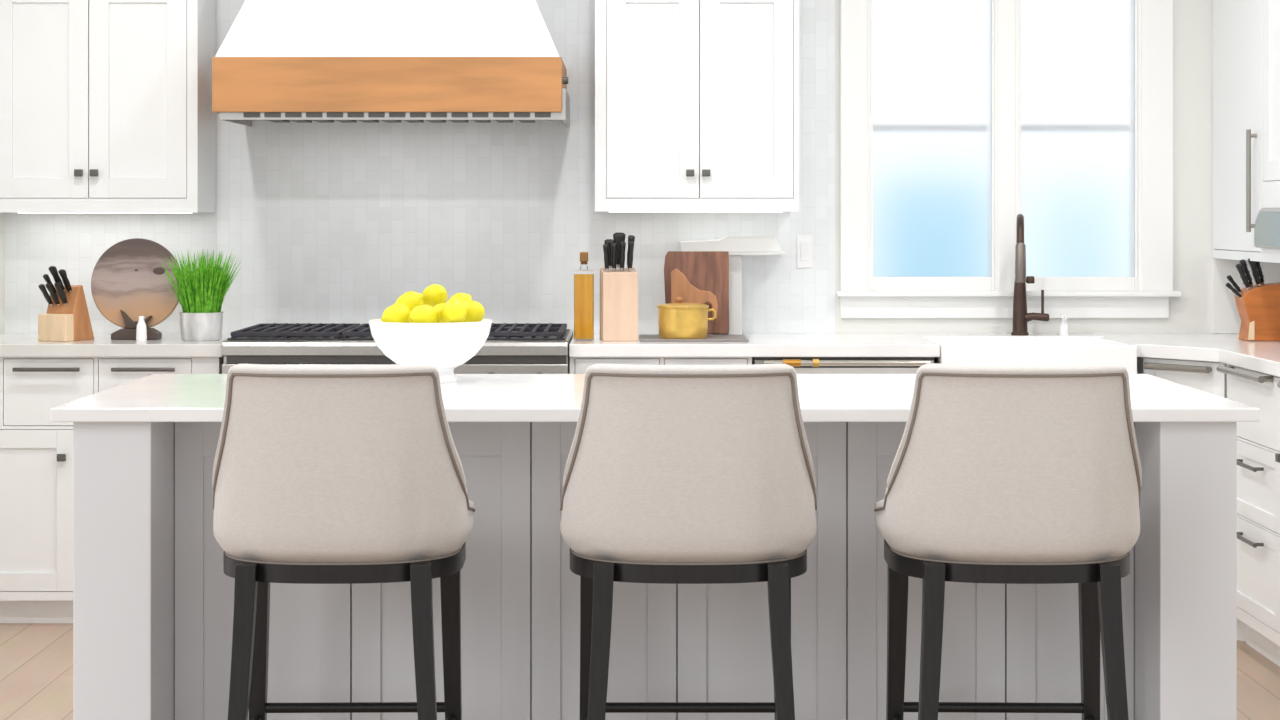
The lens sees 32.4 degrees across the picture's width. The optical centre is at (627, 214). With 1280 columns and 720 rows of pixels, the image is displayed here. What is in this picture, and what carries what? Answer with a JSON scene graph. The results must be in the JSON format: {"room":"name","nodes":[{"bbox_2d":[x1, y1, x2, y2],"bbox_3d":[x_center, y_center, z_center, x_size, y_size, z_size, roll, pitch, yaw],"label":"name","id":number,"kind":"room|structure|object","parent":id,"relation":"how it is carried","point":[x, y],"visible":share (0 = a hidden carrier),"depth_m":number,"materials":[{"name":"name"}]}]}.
{"room":"kitchen","nodes":[
{"label":"kitchen","id":0,"kind":"room"},
{"bbox_2d":[0,213,4,334],"bbox_3d":[-2.247,-0.037,6.830,0.100,2.750,1.860,0,0,0],"label":"wall","id":1,"kind":"structure","parent":0,"point":[2,215],"depth_m":7.73,"materials":[{"name":"white paint"}]},
{"bbox_2d":[5,0,1212,334],"bbox_3d":[0.132,-0.037,7.820,4.857,2.750,0.120,0,0,0],"label":"wall","id":2,"kind":"structure","parent":0,"point":[325,223],"depth_m":7.76,"materials":[{"name":"tile"}]},
{"bbox_2d":[0,0,215,212],"bbox_3d":[-1.823,-0.709,7.569,0.739,1.405,0.379,0,0,0],"label":"upper cabinet","id":3,"kind":"object","parent":2,"relation":"attached to","point":[106,105],"visible":1,"depth_m":7.44,"materials":[{"name":"white paint"}]},
{"bbox_2d":[212,0,569,126],"bbox_3d":[-0.775,-0.861,7.460,1.158,1.099,0.599,0,0,0],"label":"range hood","id":4,"kind":"object","parent":2,"relation":"attached to","point":[278,61],"visible":1,"depth_m":7.17,"materials":[{"name":"white paint"}]},
{"bbox_2d":[595,0,798,211],"bbox_3d":[0.233,-0.710,7.569,0.689,1.402,0.379,0,0,0],"label":"upper cabinet","id":5,"kind":"object","parent":2,"relation":"attached to","point":[697,101],"visible":1,"depth_m":7.43,"materials":[{"name":"white paint"}]},
{"bbox_2d":[679,236,785,254],"bbox_3d":[0.363,0.105,7.676,0.366,0.066,0.165,0,0,0],"label":"wall shelf","id":6,"kind":"object","parent":2,"relation":"attached to","point":[735,245],"visible":0.86,"depth_m":7.61,"materials":[{"name":"white paint"}]},
{"bbox_2d":[797,235,811,267],"bbox_3d":[0.623,0.129,7.755,0.054,0.116,0.010,0,0,0],"label":"switch plate","id":7,"kind":"object","parent":2,"relation":"attached to","point":[804,242],"visible":1,"depth_m":7.75,"materials":[{"name":"white plastic"}]},
{"bbox_2d":[868,0,997,290],"bbox_3d":[1.072,-0.372,7.808,0.458,1.280,0.124,0,0,0],"label":"window","id":8,"kind":"structure","parent":2,"relation":"in","point":[933,64],"depth_m":7.76,"materials":[{"name":"glass"}]},
{"bbox_2d":[840,297,1168,317],"bbox_3d":[1.326,0.325,7.751,1.157,0.077,0.018,0,0,0],"label":"trim","id":9,"kind":"structure","parent":2,"relation":"attached to","point":[850,307],"depth_m":7.74,"materials":[{"name":"white paint"}]},
{"bbox_2d":[840,0,1172,290],"bbox_3d":[1.333,-0.427,7.748,1.171,1.390,0.024,0,0,0],"label":"trim","id":10,"kind":"structure","parent":2,"relation":"attached to","point":[1156,15],"depth_m":7.74,"materials":[{"name":"white paint"}]},
{"bbox_2d":[998,0,1015,290],"bbox_3d":[1.333,-0.372,7.802,0.064,1.280,0.116,0,0,0],"label":"trim","id":11,"kind":"structure","parent":2,"relation":"attached to","point":[1006,9],"depth_m":7.74,"materials":[{"name":"white paint"}]},
{"bbox_2d":[836,291,1181,296],"bbox_3d":[1.337,0.277,7.763,1.206,0.018,0.115,0,0,0],"label":"trim","id":12,"kind":"structure","parent":2,"relation":"attached to","point":[838,293],"depth_m":7.71,"materials":[{"name":"white paint"}]},
{"bbox_2d":[1016,0,1140,290],"bbox_3d":[1.585,-0.372,7.808,0.441,1.280,0.124,0,0,0],"label":"window","id":13,"kind":"structure","parent":2,"relation":"in","point":[1078,62],"depth_m":7.76,"materials":[{"name":"glass"}]},
{"bbox_2d":[1212,258,1279,333],"bbox_3d":[2.249,0.285,7.750,0.378,0.264,0.019,0,0,0],"label":"backsplash","id":14,"kind":"structure","parent":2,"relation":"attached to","point":[1226,319],"depth_m":7.74,"materials":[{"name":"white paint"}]},
{"bbox_2d":[0,623,1279,719],"bbox_3d":[-1.720,1.388,2.440,8.560,0.100,10.880,0,0,0],"label":"floor","id":15,"kind":"structure","parent":0,"point":[36,659],"depth_m":6.37,"materials":[{"name":"brown wood"}]},
{"bbox_2d":[0,356,223,622],"bbox_3d":[-1.761,0.899,7.436,0.864,0.877,0.644,0,0,0],"label":"base cabinet","id":16,"kind":"object","parent":15,"relation":"on","point":[36,452],"visible":0.44,"depth_m":7.15,"materials":[{"name":"white paint"}]},
{"bbox_2d":[0,334,230,356],"bbox_3d":[-1.754,0.439,7.439,0.882,0.042,0.639,0,0,0],"label":"countertop","id":17,"kind":"structure","parent":16,"relation":"on","point":[11,345],"depth_m":7.12,"materials":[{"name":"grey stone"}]},
{"bbox_2d":[38,285,93,341],"bbox_3d":[-1.874,0.326,7.342,0.112,0.184,0.159,0,0,22],"label":"knife block","id":18,"kind":"object","parent":17,"relation":"on","point":[70,322],"visible":0.97,"depth_m":7.30,"materials":[{"name":"brown wood"}]},
{"bbox_2d":[38,284,52,305],"bbox_3d":[-1.932,0.276,7.321,0.027,0.095,0.062,0,0,40],"label":"knife","id":19,"kind":"object","parent":18,"relation":"in","point":[42,287],"visible":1,"depth_m":7.31,"materials":[{"name":"black plastic"}]},
{"bbox_2d":[43,274,57,295],"bbox_3d":[-1.919,0.242,7.328,0.027,0.092,0.061,0,0,44],"label":"knife","id":20,"kind":"object","parent":18,"relation":"in","point":[46,277],"visible":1,"depth_m":7.31,"materials":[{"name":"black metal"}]},
{"bbox_2d":[45,283,60,305],"bbox_3d":[-1.905,0.275,7.309,0.029,0.100,0.064,0,0,35],"label":"knife","id":21,"kind":"object","parent":18,"relation":"in","point":[49,286],"visible":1,"depth_m":7.30,"materials":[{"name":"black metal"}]},
{"bbox_2d":[48,266,65,292],"bbox_3d":[-1.893,0.226,7.316,0.033,0.115,0.073,0,0,33],"label":"knife","id":22,"kind":"object","parent":18,"relation":"in","point":[53,270],"visible":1,"depth_m":7.30,"materials":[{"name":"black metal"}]},
{"bbox_2d":[54,282,67,304],"bbox_3d":[-1.876,0.272,7.298,0.029,0.101,0.063,0,0,24],"label":"knife","id":23,"kind":"object","parent":18,"relation":"in","point":[58,285],"visible":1,"depth_m":7.29,"materials":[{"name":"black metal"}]},
{"bbox_2d":[58,269,71,291],"bbox_3d":[-1.864,0.230,7.307,0.029,0.101,0.063,0,0,27],"label":"knife","id":24,"kind":"object","parent":18,"relation":"in","point":[62,272],"visible":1,"depth_m":7.29,"materials":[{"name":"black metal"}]},
{"bbox_2d":[91,238,181,339],"bbox_3d":[-1.656,0.248,7.405,0.308,0.339,0.090,0,0,0],"label":"round board","id":25,"kind":"object","parent":17,"relation":"on","point":[128,282],"visible":0.94,"depth_m":7.41,"materials":[{"name":"brown wood"}]},
{"bbox_2d":[136,316,146,340],"bbox_3d":[-1.618,0.377,7.315,0.036,0.082,0.036,0,0,0],"label":"bud vase","id":26,"kind":"object","parent":17,"relation":"on","point":[141,329],"visible":1,"depth_m":7.30,"materials":[{"name":"white ceramic"}]},
{"bbox_2d":[160,249,240,340],"bbox_3d":[-1.426,0.264,7.341,0.278,0.309,0.233,0,0,0],"label":"potted grass","id":27,"kind":"object","parent":17,"relation":"on","point":[202,292],"depth_m":7.29,"materials":[{"name":"green plant"}]},
{"bbox_2d":[179,312,223,340],"bbox_3d":[-1.423,0.371,7.340,0.146,0.094,0.146,0,0,0],"label":"pot","id":28,"kind":"object","parent":27,"relation":"attached to","point":[194,326],"depth_m":7.28,"materials":[{"name":"grey"}]},
{"bbox_2d":[212,364,474,719],"bbox_3d":[-0.600,0.819,4.641,0.543,1.038,0.528,0,0,-1],"label":"counter stool","id":29,"kind":"object","parent":15,"relation":"on","point":[322,474],"visible":1,"depth_m":4.43,"materials":[{"name":"beige fabric"}]},
{"bbox_2d":[222,323,572,373],"bbox_3d":[-0.752,0.858,7.393,1.115,0.960,0.728,0,0,0],"label":"range","id":30,"kind":"object","parent":15,"relation":"on","point":[516,348],"visible":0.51,"depth_m":7.11,"materials":[{"name":"metal"}]},
{"bbox_2d":[227,329,569,339],"bbox_3d":[-0.752,0.403,7.428,1.095,0.006,0.597,0,0,0],"label":"cooktop","id":31,"kind":"object","parent":30,"relation":"in","point":[242,334],"depth_m":7.14,"materials":[{"name":"black metal"}]},
{"bbox_2d":[73,422,1236,719],"bbox_3d":[0.059,0.893,5.270,2.540,0.890,0.940,0,0,0],"label":"kitchen island","id":32,"kind":"object","parent":15,"relation":"on","point":[153,597],"visible":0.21,"depth_m":5.04,"materials":[{"name":"white paint"}]},
{"bbox_2d":[50,374,1259,421],"bbox_3d":[0.058,0.433,5.275,2.618,0.030,1.030,0,0,0],"label":"island countertop","id":33,"kind":"structure","parent":32,"relation":"on","point":[154,397],"depth_m":5.01,"materials":[{"name":"white stone"}]},
{"bbox_2d":[369,319,491,382],"bbox_3d":[-0.496,0.341,5.520,0.309,0.154,0.309,0,0,0],"label":"fruit bowl","id":34,"kind":"object","parent":33,"relation":"on","point":[444,346],"visible":0.73,"depth_m":5.41,"materials":[{"name":"white ceramic"}]},
{"bbox_2d":[381,304,410,322],"bbox_3d":[-0.572,0.252,5.449,0.070,0.062,0.069,0,0,20],"label":"lemon","id":35,"kind":"object","parent":34,"relation":"in","point":[398,313],"visible":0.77,"depth_m":5.43,"materials":[{"name":"yellow food"}]},
{"bbox_2d":[395,291,422,310],"bbox_3d":[-0.549,0.225,5.516,0.071,0.068,0.062,0,0,23],"label":"lemon","id":36,"kind":"object","parent":34,"relation":"in","point":[411,299],"visible":0.48,"depth_m":5.49,"materials":[{"name":"yellow food"}]},
{"bbox_2d":[409,305,437,322],"bbox_3d":[-0.503,0.252,5.416,0.069,0.062,0.071,0,0,5],"label":"lemon","id":37,"kind":"object","parent":34,"relation":"in","point":[421,313],"visible":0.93,"depth_m":5.39,"materials":[{"name":"yellow food"}]},
{"bbox_2d":[422,284,446,306],"bbox_3d":[-0.489,0.206,5.559,0.072,0.064,0.066,0,0,23],"label":"lemon","id":38,"kind":"object","parent":34,"relation":"in","point":[434,294],"visible":0.86,"depth_m":5.53,"materials":[{"name":"yellow food"}]},
{"bbox_2d":[433,303,444,322],"bbox_3d":[-0.469,0.255,5.496,0.071,0.069,0.061,0,0,28],"label":"lemon","id":39,"kind":"object","parent":34,"relation":"in","point":[438,307],"visible":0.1,"depth_m":5.47,"materials":[{"name":"yellow food"}]},
{"bbox_2d":[442,299,466,322],"bbox_3d":[-0.429,0.241,5.433,0.065,0.066,0.072,0,0,28],"label":"lemon","id":40,"kind":"object","parent":34,"relation":"in","point":[454,310],"visible":0.97,"depth_m":5.41,"materials":[{"name":"yellow food"}]},
{"bbox_2d":[448,293,471,302],"bbox_3d":[-0.431,0.232,5.601,0.070,0.069,0.061,0,0,-19],"label":"lemon","id":41,"kind":"object","parent":34,"relation":"in","point":[463,297],"visible":0.36,"depth_m":5.59,"materials":[{"name":"yellow food"}]},
{"bbox_2d":[463,301,484,321],"bbox_3d":[-0.393,0.245,5.501,0.070,0.062,0.068,0,0,-4],"label":"lemon","id":42,"kind":"object","parent":34,"relation":"in","point":[475,310],"visible":0.6,"depth_m":5.47,"materials":[{"name":"yellow food"}]},
{"bbox_2d":[570,357,751,373],"bbox_3d":[0.107,0.899,7.436,0.593,0.877,0.644,0,0,0],"label":"base cabinet","id":43,"kind":"object","parent":15,"relation":"on","point":[578,365],"visible":0.08,"depth_m":7.15,"materials":[{"name":"white paint"}]},
{"bbox_2d":[560,364,816,719],"bbox_3d":[0.127,0.819,4.641,0.543,1.038,0.528,0,0,0],"label":"counter stool","id":44,"kind":"object","parent":15,"relation":"on","point":[674,474],"visible":1,"depth_m":4.43,"materials":[{"name":"beige fabric"}]},
{"bbox_2d":[752,357,933,373],"bbox_3d":[0.704,0.900,7.428,0.589,0.876,0.661,0,0,0],"label":"dishwasher","id":45,"kind":"object","parent":15,"relation":"on","point":[802,365],"visible":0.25,"depth_m":7.15,"materials":[{"name":"grey metal"}]},
{"bbox_2d":[874,363,1141,719],"bbox_3d":[0.802,0.819,4.641,0.543,1.038,0.528,0,0,1],"label":"counter stool","id":46,"kind":"object","parent":15,"relation":"on","point":[1000,474],"visible":1,"depth_m":4.43,"materials":[{"name":"beige fabric"}]},
{"bbox_2d":[1137,357,1245,640],"bbox_3d":[2.049,0.899,7.323,0.778,0.877,0.869,0,0,0],"label":"base cabinet","id":47,"kind":"object","parent":15,"relation":"on","point":[1204,376],"visible":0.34,"depth_m":6.98,"materials":[{"name":"white paint"}]},
{"bbox_2d":[569,334,1279,376],"bbox_3d":[1.124,0.439,6.179,2.630,0.042,3.159,0,0,0],"label":"countertop","id":48,"kind":"structure","parent":47,"relation":"on","point":[1259,356],"depth_m":7.12,"materials":[{"name":"white stone"}]},
{"bbox_2d":[574,252,593,339],"bbox_3d":[-0.147,0.271,7.360,0.066,0.295,0.066,0,0,0],"label":"oil bottle","id":49,"kind":"object","parent":48,"relation":"on","point":[583,278],"visible":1,"depth_m":7.33,"materials":[{"name":"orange glass"}]},
{"bbox_2d":[600,267,637,340],"bbox_3d":[-0.031,0.297,7.335,0.117,0.242,0.110,0,0,-7],"label":"knife block","id":50,"kind":"object","parent":48,"relation":"on","point":[618,288],"visible":1,"depth_m":7.28,"materials":[{"name":"brown wood"}]},
{"bbox_2d":[603,244,608,270],"bbox_3d":[-0.073,0.156,7.290,0.020,0.120,0.032,0,0,0],"label":"knife","id":51,"kind":"object","parent":50,"relation":"in","point":[605,246],"visible":1,"depth_m":7.28,"materials":[{"name":"black"}]},
{"bbox_2d":[604,239,614,268],"bbox_3d":[-0.062,0.146,7.346,0.035,0.130,0.021,0,0,0],"label":"knife","id":52,"kind":"object","parent":50,"relation":"in","point":[607,241],"visible":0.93,"depth_m":7.34,"materials":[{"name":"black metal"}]},
{"bbox_2d":[611,243,616,270],"bbox_3d":[-0.046,0.154,7.295,0.020,0.125,0.033,-1,0,0],"label":"knife","id":53,"kind":"object","parent":50,"relation":"in","point":[613,245],"visible":1,"depth_m":7.28,"materials":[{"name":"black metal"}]},
{"bbox_2d":[613,232,625,268],"bbox_3d":[-0.029,0.138,7.355,0.042,0.159,0.026,0,0,0],"label":"knife","id":54,"kind":"object","parent":50,"relation":"in","point":[618,237],"visible":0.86,"depth_m":7.35,"materials":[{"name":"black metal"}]},
{"bbox_2d":[620,241,625,270],"bbox_3d":[-0.019,0.153,7.298,0.021,0.130,0.035,2,0,0],"label":"knife","id":55,"kind":"object","parent":50,"relation":"in","point":[622,243],"visible":1,"depth_m":7.29,"materials":[{"name":"black metal"}]},
{"bbox_2d":[628,241,633,269],"bbox_3d":[0.010,0.153,7.301,0.022,0.130,0.035,0,0,0],"label":"knife","id":56,"kind":"object","parent":50,"relation":"in","point":[630,243],"visible":1,"depth_m":7.29,"materials":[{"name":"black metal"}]},
{"bbox_2d":[627,235,634,267],"bbox_3d":[0.010,0.141,7.355,0.029,0.148,0.038,0,0,17],"label":"knife","id":57,"kind":"object","parent":50,"relation":"in","point":[630,237],"visible":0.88,"depth_m":7.34,"materials":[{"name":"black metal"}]},
{"bbox_2d":[639,335,748,341],"bbox_3d":[0.219,0.414,7.400,0.360,0.008,0.300,0,0,0],"label":"slate board","id":58,"kind":"object","parent":48,"relation":"on","point":[643,338],"visible":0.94,"depth_m":7.25,"materials":[{"name":"grey"}]},
{"bbox_2d":[657,297,715,338],"bbox_3d":[0.183,0.342,7.340,0.174,0.137,0.174,0,0,41],"label":"lidded pot","id":59,"kind":"object","parent":58,"relation":"on","point":[678,320],"visible":1,"depth_m":7.27,"materials":[{"name":"gold metal"}]},
{"bbox_2d":[671,269,717,319],"bbox_3d":[0.226,0.295,7.484,0.160,0.226,0.031,0,0,0],"label":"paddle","id":60,"kind":"object","parent":58,"relation":"on","point":[680,285],"visible":0.66,"depth_m":7.48,"materials":[{"name":"brown wood"}]},
{"bbox_2d":[664,251,728,333],"bbox_3d":[0.234,0.267,7.544,0.222,0.284,0.050,0,0,0],"label":"cutting board","id":61,"kind":"object","parent":58,"relation":"on","point":[705,270],"visible":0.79,"depth_m":7.54,"materials":[{"name":"brown wood"}]},
{"bbox_2d":[712,255,741,334],"bbox_3d":[0.342,0.272,7.610,0.104,0.293,0.034,0,0,0],"label":"cutting board","id":62,"kind":"object","parent":48,"relation":"on","point":[735,261],"visible":0.55,"depth_m":7.60,"materials":[{"name":"grey stone"}]},
{"bbox_2d":[923,337,1136,373],"bbox_3d":[1.326,0.559,7.341,0.628,0.278,0.513,0,0,0],"label":"sink","id":63,"kind":"object","parent":48,"relation":"in","point":[953,350],"visible":0.32,"depth_m":7.08,"materials":[{"name":"white ceramic"}]},
{"bbox_2d":[1011,214,1048,335],"bbox_3d":[1.386,0.207,7.576,0.130,0.422,0.219,0,0,9],"label":"faucet","id":64,"kind":"object","parent":48,"relation":"on","point":[1021,317],"visible":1,"depth_m":7.63,"materials":[{"name":"brown metal"}]},
{"bbox_2d":[1059,314,1068,334],"bbox_3d":[1.518,0.382,7.644,0.032,0.073,0.064,0,0,0],"label":"soap dispenser","id":65,"kind":"object","parent":48,"relation":"on","point":[1063,328],"visible":1,"depth_m":7.65,"materials":[{"name":"white ceramic"}]},
{"bbox_2d":[1235,283,1279,340],"bbox_3d":[2.167,0.322,7.333,0.262,0.190,0.113,0,0,0],"label":"knife block","id":66,"kind":"object","parent":48,"relation":"on","point":[1258,308],"visible":0.95,"depth_m":7.28,"materials":[{"name":"orange wood"}]},
{"bbox_2d":[1226,283,1241,298],"bbox_3d":[2.019,0.258,7.299,0.073,0.067,0.024,0,0,-4],"label":"knife","id":67,"kind":"object","parent":66,"relation":"in","point":[1228,285],"visible":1,"depth_m":7.29,"materials":[{"name":"black"}]},
{"bbox_2d":[1227,275,1241,293],"bbox_3d":[2.028,0.241,7.330,0.065,0.082,0.025,0,0,0],"label":"knife","id":68,"kind":"object","parent":66,"relation":"in","point":[1229,277],"visible":1,"depth_m":7.32,"materials":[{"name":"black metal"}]},
{"bbox_2d":[1235,263,1250,289],"bbox_3d":[2.046,0.219,7.298,0.060,0.116,0.031,0,0,-7],"label":"knife","id":69,"kind":"object","parent":66,"relation":"in","point":[1238,266],"visible":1,"depth_m":7.29,"materials":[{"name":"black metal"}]},
{"bbox_2d":[1239,259,1252,287],"bbox_3d":[2.064,0.210,7.330,0.053,0.125,0.032,0,0,0],"label":"knife","id":70,"kind":"object","parent":66,"relation":"in","point":[1243,262],"visible":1,"depth_m":7.32,"materials":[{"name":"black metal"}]},
{"bbox_2d":[1248,258,1260,286],"bbox_3d":[2.082,0.205,7.298,0.050,0.130,0.034,0,0,-9],"label":"knife","id":71,"kind":"object","parent":66,"relation":"in","point":[1252,264],"visible":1,"depth_m":7.29,"materials":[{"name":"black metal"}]},
{"bbox_2d":[1256,261,1263,284],"bbox_3d":[2.102,0.201,7.330,0.045,0.135,0.034,0,0,0],"label":"knife","id":72,"kind":"object","parent":66,"relation":"in","point":[1258,266],"visible":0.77,"depth_m":7.32,"materials":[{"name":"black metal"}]},
{"bbox_2d":[1216,364,1279,666],"bbox_3d":[2.129,0.899,6.585,0.616,0.877,0.570,0,0,0],"label":"base cabinet","id":73,"kind":"object","parent":15,"relation":"on","point":[1258,472],"visible":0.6,"depth_m":6.54,"materials":[{"name":"white paint"}]},
{"bbox_2d":[1275,381,1279,462],"bbox_3d":[2.129,0.899,5.923,0.616,0.877,0.747,0,0,0],"label":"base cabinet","id":74,"kind":"object","parent":15,"relation":"on","point":[1277,455],"visible":1,"depth_m":6.24,"materials":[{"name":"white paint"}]},
{"bbox_3d":[2.500,-0.037,5.380,0.120,2.750,4.760,0,0,0],"label":"wall","id":75,"kind":"structure","parent":0,"visible":0},
{"bbox_2d":[1212,0,1279,262],"bbox_3d":[2.232,-0.625,6.456,0.412,1.554,2.600,0,0,0],"label":"upper cabinet","id":76,"kind":"object","parent":75,"relation":"attached to","point":[1245,33],"visible":0.95,"depth_m":7.37,"materials":[{"name":"white paint"}]},
{"bbox_2d":[1254,208,1279,248],"bbox_3d":[2.043,0.041,6.880,0.034,0.128,0.500,0,0,0],"label":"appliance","id":77,"kind":"object","parent":76,"relation":"attached to","point":[1267,224],"visible":1,"depth_m":6.97,"materials":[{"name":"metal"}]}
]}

